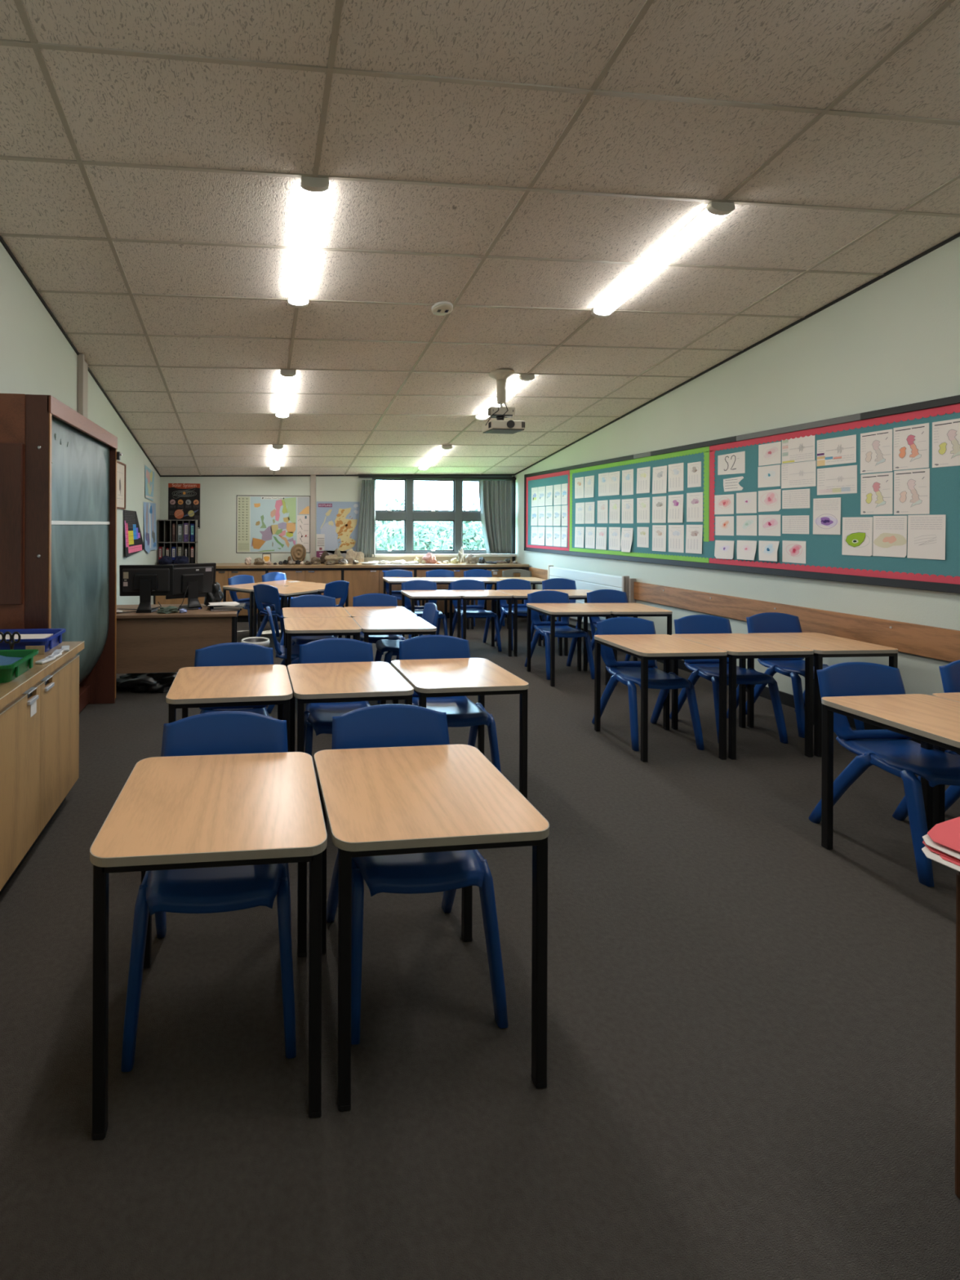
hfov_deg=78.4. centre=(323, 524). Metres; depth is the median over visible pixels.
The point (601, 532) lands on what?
worksheet
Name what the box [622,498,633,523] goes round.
worksheet
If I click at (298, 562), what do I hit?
rock
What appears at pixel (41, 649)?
block
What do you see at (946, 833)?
folded card
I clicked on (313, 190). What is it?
ceiling light
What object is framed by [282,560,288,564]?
rock
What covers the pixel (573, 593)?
table
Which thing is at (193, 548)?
ring binder
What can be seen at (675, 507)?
worksheet
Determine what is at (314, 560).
rock
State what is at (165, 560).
backpack
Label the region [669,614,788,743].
chair
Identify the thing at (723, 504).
drawing
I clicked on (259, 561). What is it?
rock
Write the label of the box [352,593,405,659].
chair
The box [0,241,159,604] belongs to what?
wall
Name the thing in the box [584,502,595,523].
worksheet
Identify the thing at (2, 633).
scissors
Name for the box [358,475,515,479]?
trim
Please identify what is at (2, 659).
folder
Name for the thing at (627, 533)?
worksheet
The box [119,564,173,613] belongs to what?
monitor
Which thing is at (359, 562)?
shell
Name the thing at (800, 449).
worksheet
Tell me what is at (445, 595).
table
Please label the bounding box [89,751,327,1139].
table
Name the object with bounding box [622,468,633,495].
worksheet
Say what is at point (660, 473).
worksheet
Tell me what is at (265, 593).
chair
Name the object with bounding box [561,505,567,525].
worksheet
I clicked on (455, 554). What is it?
windowsill
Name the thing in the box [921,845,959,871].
folded card
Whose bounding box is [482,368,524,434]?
projector
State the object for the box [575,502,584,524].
worksheet
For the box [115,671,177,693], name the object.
sack
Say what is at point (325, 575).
base cabinet
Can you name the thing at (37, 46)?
grid
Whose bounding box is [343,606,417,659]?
table
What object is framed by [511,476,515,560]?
trim
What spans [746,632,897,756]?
table
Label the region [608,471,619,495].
worksheet
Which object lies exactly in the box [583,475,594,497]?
worksheet
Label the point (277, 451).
ceiling light
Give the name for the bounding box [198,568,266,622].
base cabinet
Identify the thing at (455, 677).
table
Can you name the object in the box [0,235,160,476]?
trim
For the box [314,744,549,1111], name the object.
table
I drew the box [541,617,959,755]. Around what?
baseboard
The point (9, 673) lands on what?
tray
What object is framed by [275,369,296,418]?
ceiling light
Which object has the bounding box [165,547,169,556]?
ring binder
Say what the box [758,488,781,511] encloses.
drawing
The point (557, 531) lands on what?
worksheet
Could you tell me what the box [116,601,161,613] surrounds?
cable
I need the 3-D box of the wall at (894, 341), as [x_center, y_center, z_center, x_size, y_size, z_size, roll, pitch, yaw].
[4.133,-0.609,4.097,0.100,4.322,11.735,0,0,-7]
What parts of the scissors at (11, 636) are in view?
handle, handle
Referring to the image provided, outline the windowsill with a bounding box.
[372,553,516,556]
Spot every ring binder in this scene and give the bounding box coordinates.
[159,546,164,559]
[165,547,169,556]
[171,546,176,564]
[172,523,176,542]
[177,524,182,542]
[177,546,182,555]
[183,523,188,542]
[184,546,188,557]
[190,524,195,542]
[190,546,195,563]
[209,605,241,611]
[213,603,245,608]
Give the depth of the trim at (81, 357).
4.89 m
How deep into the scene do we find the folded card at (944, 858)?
1.29 m
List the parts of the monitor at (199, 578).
casing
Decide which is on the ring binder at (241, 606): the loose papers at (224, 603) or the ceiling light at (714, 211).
the loose papers at (224, 603)
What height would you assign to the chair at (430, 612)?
0.835 m
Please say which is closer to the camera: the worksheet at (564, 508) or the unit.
the worksheet at (564, 508)
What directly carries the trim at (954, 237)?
attached to the wall at (894, 341)
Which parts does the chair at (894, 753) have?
leg, backrest, rail, seat, leg, leg, rail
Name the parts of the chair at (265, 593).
leg, backrest, seat, leg, leg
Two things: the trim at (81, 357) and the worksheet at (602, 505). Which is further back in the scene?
the worksheet at (602, 505)
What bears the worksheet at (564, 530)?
attached to the display board
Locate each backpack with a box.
[158,555,173,564]
[173,555,189,564]
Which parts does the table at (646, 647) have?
leg, leg, frame, leg, leg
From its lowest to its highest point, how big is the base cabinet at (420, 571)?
0.840 m
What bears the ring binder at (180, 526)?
in the unit
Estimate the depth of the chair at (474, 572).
9.02 m
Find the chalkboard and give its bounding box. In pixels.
[0,393,122,712]
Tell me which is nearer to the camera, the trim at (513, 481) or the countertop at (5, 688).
the countertop at (5, 688)
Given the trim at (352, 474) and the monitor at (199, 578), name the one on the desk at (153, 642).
the monitor at (199, 578)
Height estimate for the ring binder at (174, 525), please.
0.290 m
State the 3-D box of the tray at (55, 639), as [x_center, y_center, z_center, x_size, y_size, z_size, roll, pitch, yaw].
[-1.619,0.615,2.954,0.437,0.077,0.287,0,0,-7]
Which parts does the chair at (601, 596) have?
leg, backrest, leg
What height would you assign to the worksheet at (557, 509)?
0.301 m
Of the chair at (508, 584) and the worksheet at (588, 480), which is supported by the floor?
the chair at (508, 584)
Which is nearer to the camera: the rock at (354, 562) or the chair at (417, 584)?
the chair at (417, 584)
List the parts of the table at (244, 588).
leg, frame, leg, leg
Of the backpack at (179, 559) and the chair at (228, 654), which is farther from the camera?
the backpack at (179, 559)
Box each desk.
[115,604,237,673]
[955,871,959,1199]
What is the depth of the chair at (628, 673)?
4.17 m
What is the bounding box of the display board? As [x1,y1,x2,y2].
[524,395,959,593]
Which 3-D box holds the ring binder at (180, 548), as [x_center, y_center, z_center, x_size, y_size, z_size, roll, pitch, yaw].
[-2.289,0.495,9.059,0.060,0.270,0.242,0,0,-7]
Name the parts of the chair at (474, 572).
leg, backrest, leg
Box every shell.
[359,562,377,564]
[377,560,389,564]
[388,560,403,564]
[402,561,414,564]
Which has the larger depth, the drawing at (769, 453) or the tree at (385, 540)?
the tree at (385, 540)
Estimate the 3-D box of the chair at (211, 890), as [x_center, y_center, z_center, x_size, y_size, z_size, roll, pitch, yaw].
[-0.345,1.126,1.870,0.501,0.835,0.558,0,0,-5]
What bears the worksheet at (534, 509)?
attached to the display board
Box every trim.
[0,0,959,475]
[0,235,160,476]
[77,353,84,416]
[84,361,88,417]
[160,474,515,476]
[310,475,315,560]
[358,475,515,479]
[364,556,513,562]
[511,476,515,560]
[514,232,959,475]
[528,567,547,579]
[628,577,635,617]
[633,582,959,662]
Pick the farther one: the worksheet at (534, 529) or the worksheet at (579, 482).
the worksheet at (534, 529)
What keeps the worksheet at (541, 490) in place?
attached to the display board
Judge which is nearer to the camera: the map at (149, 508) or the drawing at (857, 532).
the drawing at (857, 532)
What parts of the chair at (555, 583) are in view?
leg, backrest, leg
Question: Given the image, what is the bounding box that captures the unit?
[157,520,197,564]
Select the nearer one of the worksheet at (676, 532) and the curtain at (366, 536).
the worksheet at (676, 532)
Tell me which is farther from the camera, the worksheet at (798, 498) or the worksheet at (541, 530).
the worksheet at (541, 530)
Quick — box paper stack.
[0,633,53,639]
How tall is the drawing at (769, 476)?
0.188 m
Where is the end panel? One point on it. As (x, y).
(524, 568)
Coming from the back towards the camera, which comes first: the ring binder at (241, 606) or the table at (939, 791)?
the ring binder at (241, 606)
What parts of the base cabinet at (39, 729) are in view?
door, handle, handle, door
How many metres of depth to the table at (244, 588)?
7.32 m
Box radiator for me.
[547,565,629,624]
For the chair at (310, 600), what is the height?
0.835 m
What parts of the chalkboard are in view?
panel, panel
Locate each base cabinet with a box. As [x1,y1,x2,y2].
[0,654,79,894]
[154,595,187,604]
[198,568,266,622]
[266,568,342,621]
[342,567,415,607]
[415,567,485,618]
[484,567,523,617]
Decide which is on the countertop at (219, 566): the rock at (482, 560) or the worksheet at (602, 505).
the rock at (482, 560)
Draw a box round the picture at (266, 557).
[262,553,271,563]
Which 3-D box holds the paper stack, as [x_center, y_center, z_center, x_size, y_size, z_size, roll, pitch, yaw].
[-1.622,0.604,2.956,0.326,0.014,0.210,0,0,-7]
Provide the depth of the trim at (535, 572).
8.99 m
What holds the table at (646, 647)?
on the floor
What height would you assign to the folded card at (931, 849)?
0.005 m
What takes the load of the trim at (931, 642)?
attached to the wall at (894, 341)
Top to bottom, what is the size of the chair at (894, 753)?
0.835 m
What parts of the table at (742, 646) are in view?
leg, leg, leg, frame, leg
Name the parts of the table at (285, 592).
leg, leg, frame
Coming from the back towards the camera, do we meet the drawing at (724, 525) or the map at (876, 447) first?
the drawing at (724, 525)
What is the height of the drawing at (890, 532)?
0.293 m
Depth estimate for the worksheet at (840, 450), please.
4.40 m
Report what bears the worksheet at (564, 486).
attached to the display board
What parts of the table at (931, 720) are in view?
leg, frame, leg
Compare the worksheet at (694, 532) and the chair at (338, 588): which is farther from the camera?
the chair at (338, 588)
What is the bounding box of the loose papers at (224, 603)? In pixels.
[208,601,239,606]
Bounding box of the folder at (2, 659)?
[0,655,13,663]
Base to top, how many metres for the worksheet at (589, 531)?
0.290 m
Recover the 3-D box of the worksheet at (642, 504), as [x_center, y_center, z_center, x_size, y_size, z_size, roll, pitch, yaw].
[3.750,-0.164,6.592,0.002,0.296,0.219,0,0,-7]
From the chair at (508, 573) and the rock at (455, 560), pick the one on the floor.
the chair at (508, 573)
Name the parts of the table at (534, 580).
leg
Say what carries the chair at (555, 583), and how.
on the floor
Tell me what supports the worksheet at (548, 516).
attached to the display board
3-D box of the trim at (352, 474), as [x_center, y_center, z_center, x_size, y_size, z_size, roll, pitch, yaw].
[0.359,-0.832,9.542,6.079,0.141,0.012,0,0,-7]
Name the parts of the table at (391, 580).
leg, leg, frame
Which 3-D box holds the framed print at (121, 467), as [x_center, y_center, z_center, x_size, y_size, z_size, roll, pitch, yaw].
[-2.308,-0.442,6.367,0.019,0.535,0.600,0,0,-7]
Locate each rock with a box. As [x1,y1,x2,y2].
[244,556,251,564]
[253,557,264,564]
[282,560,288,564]
[288,560,295,564]
[294,560,301,564]
[304,560,311,564]
[310,556,321,564]
[320,551,328,563]
[324,554,343,564]
[324,560,335,564]
[333,548,341,556]
[337,558,348,564]
[345,548,356,563]
[352,560,358,564]
[355,551,364,563]
[413,556,419,563]
[422,552,436,564]
[450,557,458,563]
[457,546,463,563]
[465,554,477,564]
[478,557,484,563]
[484,561,497,564]
[495,560,507,563]
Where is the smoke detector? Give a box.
[431,301,453,315]
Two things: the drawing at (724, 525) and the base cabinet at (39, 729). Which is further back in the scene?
the drawing at (724, 525)
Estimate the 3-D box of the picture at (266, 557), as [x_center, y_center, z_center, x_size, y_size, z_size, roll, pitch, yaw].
[-0.927,0.564,9.246,0.140,0.166,0.039,0,0,-7]
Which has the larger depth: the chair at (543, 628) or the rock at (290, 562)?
the rock at (290, 562)
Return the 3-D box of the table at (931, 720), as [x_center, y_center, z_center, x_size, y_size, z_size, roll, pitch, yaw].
[2.707,1.190,2.447,0.606,0.711,0.606,0,0,-6]
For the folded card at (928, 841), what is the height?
0.008 m
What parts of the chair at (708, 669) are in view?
leg, backrest, rail, leg, seat, leg, leg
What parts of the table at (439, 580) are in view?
frame, leg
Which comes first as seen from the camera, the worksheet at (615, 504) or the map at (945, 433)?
the map at (945, 433)
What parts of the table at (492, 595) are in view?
leg, leg, frame, leg, leg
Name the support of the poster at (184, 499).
attached to the wall at (217, 532)
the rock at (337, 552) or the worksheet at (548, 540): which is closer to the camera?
the worksheet at (548, 540)
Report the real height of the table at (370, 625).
0.711 m
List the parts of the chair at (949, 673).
backrest, leg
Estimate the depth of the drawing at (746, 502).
5.21 m
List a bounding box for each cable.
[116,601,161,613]
[151,586,187,612]
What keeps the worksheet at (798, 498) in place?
attached to the display board
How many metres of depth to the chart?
7.01 m
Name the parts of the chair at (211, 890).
leg, rail, leg, seat, backrest, rail, leg, leg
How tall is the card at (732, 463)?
0.205 m
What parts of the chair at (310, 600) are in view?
backrest, seat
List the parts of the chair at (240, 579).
backrest, leg, seat, leg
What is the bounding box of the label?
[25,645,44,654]
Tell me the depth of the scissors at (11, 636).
2.72 m
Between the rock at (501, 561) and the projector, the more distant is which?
the rock at (501, 561)
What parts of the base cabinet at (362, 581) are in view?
door, door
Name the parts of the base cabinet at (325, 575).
door, door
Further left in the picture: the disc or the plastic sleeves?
the plastic sleeves
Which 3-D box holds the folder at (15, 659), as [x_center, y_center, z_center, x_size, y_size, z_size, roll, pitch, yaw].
[-1.507,0.598,2.436,0.339,0.045,0.220,0,0,-10]
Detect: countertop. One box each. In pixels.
[0,641,82,705]
[216,561,528,568]
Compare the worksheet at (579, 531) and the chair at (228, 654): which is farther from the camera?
the worksheet at (579, 531)
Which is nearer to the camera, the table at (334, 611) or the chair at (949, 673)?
the chair at (949, 673)
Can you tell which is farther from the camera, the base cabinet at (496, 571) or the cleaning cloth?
the base cabinet at (496, 571)
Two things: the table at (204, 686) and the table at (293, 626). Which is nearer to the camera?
the table at (204, 686)
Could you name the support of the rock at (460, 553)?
on the countertop at (219, 566)
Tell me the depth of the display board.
4.84 m
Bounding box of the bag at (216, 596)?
[204,581,223,606]
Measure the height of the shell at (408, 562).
0.040 m
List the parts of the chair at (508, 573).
backrest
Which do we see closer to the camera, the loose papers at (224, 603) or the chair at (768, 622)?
the chair at (768, 622)
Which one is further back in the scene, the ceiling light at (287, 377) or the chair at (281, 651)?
the ceiling light at (287, 377)
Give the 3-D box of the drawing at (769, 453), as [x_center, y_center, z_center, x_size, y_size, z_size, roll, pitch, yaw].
[3.948,-0.621,4.978,0.003,0.190,0.218,0,0,-7]
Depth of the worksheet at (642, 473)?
6.58 m
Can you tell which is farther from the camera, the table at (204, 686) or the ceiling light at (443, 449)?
the ceiling light at (443, 449)
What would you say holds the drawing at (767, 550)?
attached to the display board
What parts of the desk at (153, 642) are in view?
leg frame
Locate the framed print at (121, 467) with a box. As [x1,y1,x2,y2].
[116,460,125,509]
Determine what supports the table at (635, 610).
on the floor
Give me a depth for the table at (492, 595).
6.57 m
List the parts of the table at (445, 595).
leg, leg, frame, leg, leg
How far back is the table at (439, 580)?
8.39 m
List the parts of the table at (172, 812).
leg, leg, frame, leg, leg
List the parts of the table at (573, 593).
leg, leg, frame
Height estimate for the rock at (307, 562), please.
0.065 m
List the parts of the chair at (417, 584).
backrest, seat, leg, leg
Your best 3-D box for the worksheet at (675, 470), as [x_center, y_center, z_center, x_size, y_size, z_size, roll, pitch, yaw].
[3.813,-0.507,6.085,0.002,0.298,0.223,0,0,-7]
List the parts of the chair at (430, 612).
leg, leg, seat, rail, backrest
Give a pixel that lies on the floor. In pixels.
(751, 1021)
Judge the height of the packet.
0.037 m
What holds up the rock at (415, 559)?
on the countertop at (219, 566)
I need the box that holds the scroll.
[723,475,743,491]
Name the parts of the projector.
mounting plate, plate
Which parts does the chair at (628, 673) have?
leg, rail, backrest, leg, seat, leg, leg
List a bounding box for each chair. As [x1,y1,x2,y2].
[120,711,296,1071]
[194,642,273,717]
[227,574,279,636]
[253,583,284,657]
[260,572,295,625]
[266,606,299,713]
[289,594,337,661]
[298,637,373,755]
[323,580,349,635]
[326,703,508,1044]
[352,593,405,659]
[374,602,439,703]
[383,569,419,605]
[399,635,501,772]
[401,579,448,638]
[426,568,462,619]
[450,579,502,651]
[463,568,505,626]
[494,578,546,649]
[502,568,532,620]
[524,590,594,679]
[541,577,595,644]
[586,589,657,676]
[591,617,704,751]
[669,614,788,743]
[746,612,864,737]
[808,662,959,886]
[938,659,959,812]
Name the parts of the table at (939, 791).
leg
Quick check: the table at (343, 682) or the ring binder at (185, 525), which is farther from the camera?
the ring binder at (185, 525)
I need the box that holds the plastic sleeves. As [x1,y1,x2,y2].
[35,645,69,664]
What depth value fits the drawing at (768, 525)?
4.97 m
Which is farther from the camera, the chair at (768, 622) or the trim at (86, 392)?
the trim at (86, 392)
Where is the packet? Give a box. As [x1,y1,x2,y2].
[178,608,186,613]
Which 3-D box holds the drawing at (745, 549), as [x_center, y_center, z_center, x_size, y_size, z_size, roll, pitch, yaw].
[3.908,0.238,5.203,0.021,0.177,0.211,0,0,-7]
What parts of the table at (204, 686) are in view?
leg, leg, frame, leg, leg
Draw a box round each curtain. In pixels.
[355,480,376,557]
[478,480,511,553]
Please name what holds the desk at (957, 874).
on the floor
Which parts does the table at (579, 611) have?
leg, leg, frame, leg, leg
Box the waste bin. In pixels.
[240,636,270,647]
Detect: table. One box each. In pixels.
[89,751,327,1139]
[165,664,293,751]
[222,582,283,638]
[253,586,317,645]
[257,579,314,632]
[282,606,351,645]
[283,617,361,672]
[287,661,413,752]
[288,582,348,607]
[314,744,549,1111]
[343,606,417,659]
[352,616,436,642]
[382,577,429,605]
[391,657,528,799]
[400,590,461,638]
[421,577,469,629]
[448,590,512,656]
[460,577,508,629]
[496,589,562,656]
[498,577,550,629]
[526,603,610,686]
[542,589,612,655]
[582,603,672,685]
[594,634,727,762]
[671,633,813,759]
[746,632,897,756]
[821,693,959,849]
[932,692,959,826]
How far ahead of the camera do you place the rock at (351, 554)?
9.38 m
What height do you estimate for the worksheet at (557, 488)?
0.308 m
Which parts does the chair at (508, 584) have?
leg, leg, backrest, seat, leg, leg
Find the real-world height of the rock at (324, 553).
0.217 m
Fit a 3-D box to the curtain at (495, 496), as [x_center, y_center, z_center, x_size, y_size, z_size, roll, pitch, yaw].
[3.003,-0.125,9.795,0.608,1.276,0.104,0,0,-7]
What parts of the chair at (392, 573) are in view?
backrest, seat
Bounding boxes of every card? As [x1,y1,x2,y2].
[717,451,745,475]
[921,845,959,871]
[922,834,959,859]
[922,840,959,862]
[927,816,959,852]
[939,854,959,866]
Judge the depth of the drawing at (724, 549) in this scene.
5.44 m
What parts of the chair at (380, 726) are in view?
leg, leg, rail, backrest, seat, leg, rail, leg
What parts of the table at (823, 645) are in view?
leg, leg, leg, frame, leg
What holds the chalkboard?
on the floor
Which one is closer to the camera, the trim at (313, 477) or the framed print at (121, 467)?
the framed print at (121, 467)
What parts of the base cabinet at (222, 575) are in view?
door, door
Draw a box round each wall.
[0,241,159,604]
[160,475,514,563]
[514,236,959,695]
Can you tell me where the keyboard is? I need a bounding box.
[177,607,198,610]
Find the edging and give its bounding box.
[0,641,84,709]
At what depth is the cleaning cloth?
5.03 m
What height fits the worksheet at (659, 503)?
0.297 m
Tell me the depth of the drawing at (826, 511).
4.47 m
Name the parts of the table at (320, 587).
leg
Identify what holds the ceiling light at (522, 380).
attached to the ceiling
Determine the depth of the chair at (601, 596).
6.22 m
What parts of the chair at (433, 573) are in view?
backrest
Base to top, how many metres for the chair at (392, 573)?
0.835 m
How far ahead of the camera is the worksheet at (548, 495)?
8.69 m
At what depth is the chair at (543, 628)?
5.97 m
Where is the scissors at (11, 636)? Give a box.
[3,631,21,649]
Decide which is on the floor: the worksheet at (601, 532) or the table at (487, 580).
the table at (487, 580)
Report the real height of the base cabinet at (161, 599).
0.840 m
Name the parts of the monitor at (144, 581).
casing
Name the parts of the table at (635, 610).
leg, leg, leg, frame, leg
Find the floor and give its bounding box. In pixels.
[0,617,959,1279]
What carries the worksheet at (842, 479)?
attached to the display board
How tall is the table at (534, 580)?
0.711 m
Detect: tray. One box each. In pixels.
[0,628,66,652]
[0,648,38,683]
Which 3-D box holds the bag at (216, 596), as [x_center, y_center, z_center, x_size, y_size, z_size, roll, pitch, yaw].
[-1.070,0.673,5.504,0.166,0.250,0.158,0,0,-45]
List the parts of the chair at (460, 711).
backrest, seat, leg, rail, leg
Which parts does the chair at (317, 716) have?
leg, leg, rail, backrest, seat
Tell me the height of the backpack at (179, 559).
0.151 m
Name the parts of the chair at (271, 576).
backrest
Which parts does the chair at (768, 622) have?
leg, backrest, rail, seat, leg, leg, leg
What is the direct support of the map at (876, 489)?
attached to the display board
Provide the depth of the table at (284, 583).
7.89 m
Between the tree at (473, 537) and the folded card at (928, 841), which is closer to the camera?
the folded card at (928, 841)
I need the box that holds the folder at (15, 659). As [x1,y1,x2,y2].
[0,656,22,665]
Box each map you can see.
[143,502,156,553]
[145,465,154,501]
[235,495,310,553]
[315,501,359,558]
[860,429,892,473]
[860,471,893,514]
[893,422,928,470]
[893,468,929,514]
[932,417,959,467]
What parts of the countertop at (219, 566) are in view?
paper strip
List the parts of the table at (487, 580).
leg, leg, leg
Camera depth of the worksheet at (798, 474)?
4.71 m
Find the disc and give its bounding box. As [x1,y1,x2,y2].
[290,543,306,561]
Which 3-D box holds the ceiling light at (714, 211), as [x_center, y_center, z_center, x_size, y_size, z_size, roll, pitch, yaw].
[2.268,-1.762,3.878,0.152,0.251,1.194,0,0,-7]
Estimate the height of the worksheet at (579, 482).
0.294 m
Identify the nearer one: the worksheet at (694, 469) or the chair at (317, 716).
the chair at (317, 716)
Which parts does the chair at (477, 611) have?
leg, leg, backrest, seat, leg, leg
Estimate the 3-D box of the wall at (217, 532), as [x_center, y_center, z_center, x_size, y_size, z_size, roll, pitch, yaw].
[0.346,0.322,9.607,6.079,2.429,0.120,0,0,-7]
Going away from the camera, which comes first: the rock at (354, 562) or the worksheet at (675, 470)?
the worksheet at (675, 470)
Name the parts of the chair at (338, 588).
backrest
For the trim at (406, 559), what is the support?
attached to the wall at (217, 532)
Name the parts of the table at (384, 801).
leg, leg, frame, leg, leg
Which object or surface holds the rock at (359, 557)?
on the countertop at (219, 566)
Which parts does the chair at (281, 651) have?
backrest, leg, seat, leg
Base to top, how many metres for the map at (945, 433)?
0.305 m
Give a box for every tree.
[375,496,453,550]
[396,502,485,550]
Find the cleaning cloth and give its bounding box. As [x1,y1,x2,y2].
[155,605,178,613]
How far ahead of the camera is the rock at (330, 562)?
9.04 m
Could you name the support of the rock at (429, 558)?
on the countertop at (219, 566)
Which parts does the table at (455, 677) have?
leg, leg, frame, leg, leg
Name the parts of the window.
sash, sash, sash, sash, sash, sash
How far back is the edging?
2.48 m
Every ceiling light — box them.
[270,444,283,471]
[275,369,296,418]
[288,176,328,307]
[417,444,452,470]
[474,373,534,420]
[591,201,735,317]
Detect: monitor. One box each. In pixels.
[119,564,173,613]
[165,562,216,608]
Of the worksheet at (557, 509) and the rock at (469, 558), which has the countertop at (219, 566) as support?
the rock at (469, 558)
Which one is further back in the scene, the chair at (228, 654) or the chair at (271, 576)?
the chair at (271, 576)
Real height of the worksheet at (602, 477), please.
0.298 m
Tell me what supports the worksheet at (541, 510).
attached to the display board
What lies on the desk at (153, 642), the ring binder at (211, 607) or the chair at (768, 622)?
the ring binder at (211, 607)
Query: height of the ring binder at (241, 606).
0.018 m
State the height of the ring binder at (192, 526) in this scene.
0.290 m
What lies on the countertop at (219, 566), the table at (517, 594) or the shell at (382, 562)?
the shell at (382, 562)
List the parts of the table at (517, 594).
leg, leg, frame, leg, leg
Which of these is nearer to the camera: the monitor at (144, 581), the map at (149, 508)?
the monitor at (144, 581)
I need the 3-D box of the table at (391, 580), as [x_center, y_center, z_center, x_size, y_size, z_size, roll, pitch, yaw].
[1.242,1.185,8.514,0.606,0.711,0.606,0,0,-3]
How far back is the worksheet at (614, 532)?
7.11 m
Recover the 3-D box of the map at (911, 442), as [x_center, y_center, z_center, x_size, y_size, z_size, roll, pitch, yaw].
[4.078,-0.535,3.906,0.002,0.302,0.214,0,0,-7]
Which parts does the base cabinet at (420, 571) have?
door, door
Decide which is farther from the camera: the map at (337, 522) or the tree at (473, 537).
the tree at (473, 537)
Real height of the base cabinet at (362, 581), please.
0.840 m
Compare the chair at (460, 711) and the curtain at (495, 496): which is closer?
the chair at (460, 711)
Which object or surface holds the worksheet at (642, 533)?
attached to the display board
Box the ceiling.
[0,0,959,475]
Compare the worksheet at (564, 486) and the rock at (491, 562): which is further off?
the rock at (491, 562)
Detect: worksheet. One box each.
[530,506,537,525]
[530,526,537,544]
[531,487,537,506]
[537,486,545,506]
[537,506,545,525]
[537,526,545,545]
[545,484,552,506]
[545,506,552,525]
[545,526,552,546]
[553,484,560,505]
[553,505,560,525]
[553,526,560,546]
[560,527,567,546]
[561,483,567,504]
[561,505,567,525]
[574,476,583,498]
[574,526,584,547]
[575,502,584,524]
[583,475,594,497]
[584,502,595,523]
[585,526,595,548]
[595,527,606,550]
[597,500,608,523]
[598,472,608,496]
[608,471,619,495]
[608,499,620,523]
[608,527,620,550]
[620,528,633,552]
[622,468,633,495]
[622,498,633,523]
[636,466,650,493]
[636,497,649,523]
[636,527,648,547]
[652,465,666,493]
[652,496,666,523]
[652,524,666,551]
[667,494,683,522]
[668,462,684,491]
[668,524,684,552]
[685,524,702,554]
[686,492,702,521]
[687,461,701,487]
[781,460,816,488]
[782,435,814,463]
[782,488,809,508]
[782,515,808,533]
[817,434,856,466]
[817,465,857,495]
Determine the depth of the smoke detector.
4.30 m
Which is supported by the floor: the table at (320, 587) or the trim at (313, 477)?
the table at (320, 587)
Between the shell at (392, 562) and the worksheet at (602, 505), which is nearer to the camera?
the worksheet at (602, 505)
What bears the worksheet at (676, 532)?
attached to the display board
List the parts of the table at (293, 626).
leg, leg, frame, leg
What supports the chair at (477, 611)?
on the floor
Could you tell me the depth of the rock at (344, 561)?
9.15 m
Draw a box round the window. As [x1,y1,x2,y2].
[372,475,511,554]
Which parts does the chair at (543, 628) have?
leg, rail, leg, backrest, seat, leg, leg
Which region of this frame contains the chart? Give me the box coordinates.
[123,510,144,557]
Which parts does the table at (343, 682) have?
leg, leg, frame, leg, leg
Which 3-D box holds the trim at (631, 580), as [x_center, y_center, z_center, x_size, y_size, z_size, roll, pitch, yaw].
[3.714,1.100,6.759,0.074,0.900,0.030,0,0,-7]
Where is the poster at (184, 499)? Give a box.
[168,483,199,528]
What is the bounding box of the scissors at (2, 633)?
[0,631,3,643]
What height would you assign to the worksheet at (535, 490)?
0.308 m
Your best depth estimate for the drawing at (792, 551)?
4.75 m
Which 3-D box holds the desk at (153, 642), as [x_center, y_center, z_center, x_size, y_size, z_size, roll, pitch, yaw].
[-1.462,1.163,5.288,1.305,0.732,0.670,0,0,-7]
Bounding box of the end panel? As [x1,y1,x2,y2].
[521,567,528,617]
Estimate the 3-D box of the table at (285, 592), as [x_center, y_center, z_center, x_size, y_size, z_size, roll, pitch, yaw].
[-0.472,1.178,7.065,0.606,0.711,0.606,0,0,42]
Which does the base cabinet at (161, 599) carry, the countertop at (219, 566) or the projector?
the countertop at (219, 566)
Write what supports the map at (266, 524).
attached to the wall at (217, 532)
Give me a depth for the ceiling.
3.16 m
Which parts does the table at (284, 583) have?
leg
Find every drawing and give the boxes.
[714,493,733,514]
[714,540,733,559]
[715,515,733,535]
[736,491,756,513]
[736,515,756,535]
[736,540,756,559]
[758,441,781,466]
[758,464,780,487]
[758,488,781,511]
[758,514,780,536]
[758,540,779,561]
[782,540,805,563]
[813,497,840,534]
[841,516,872,555]
[872,515,906,557]
[906,514,946,559]
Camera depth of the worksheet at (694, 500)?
5.82 m
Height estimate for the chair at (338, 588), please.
0.835 m
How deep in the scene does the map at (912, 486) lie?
3.90 m
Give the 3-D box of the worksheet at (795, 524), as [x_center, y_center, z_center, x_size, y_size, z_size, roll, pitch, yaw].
[3.975,0.003,4.737,0.001,0.155,0.238,0,0,-7]
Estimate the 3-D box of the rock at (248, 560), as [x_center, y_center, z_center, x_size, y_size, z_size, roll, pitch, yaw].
[-1.206,0.583,9.069,0.116,0.124,0.103,0,0,-24]
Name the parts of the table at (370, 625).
leg, frame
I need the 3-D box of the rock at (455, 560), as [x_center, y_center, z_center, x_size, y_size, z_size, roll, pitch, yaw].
[2.218,0.611,9.475,0.117,0.096,0.118,0,0,-35]
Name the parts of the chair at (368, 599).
backrest, seat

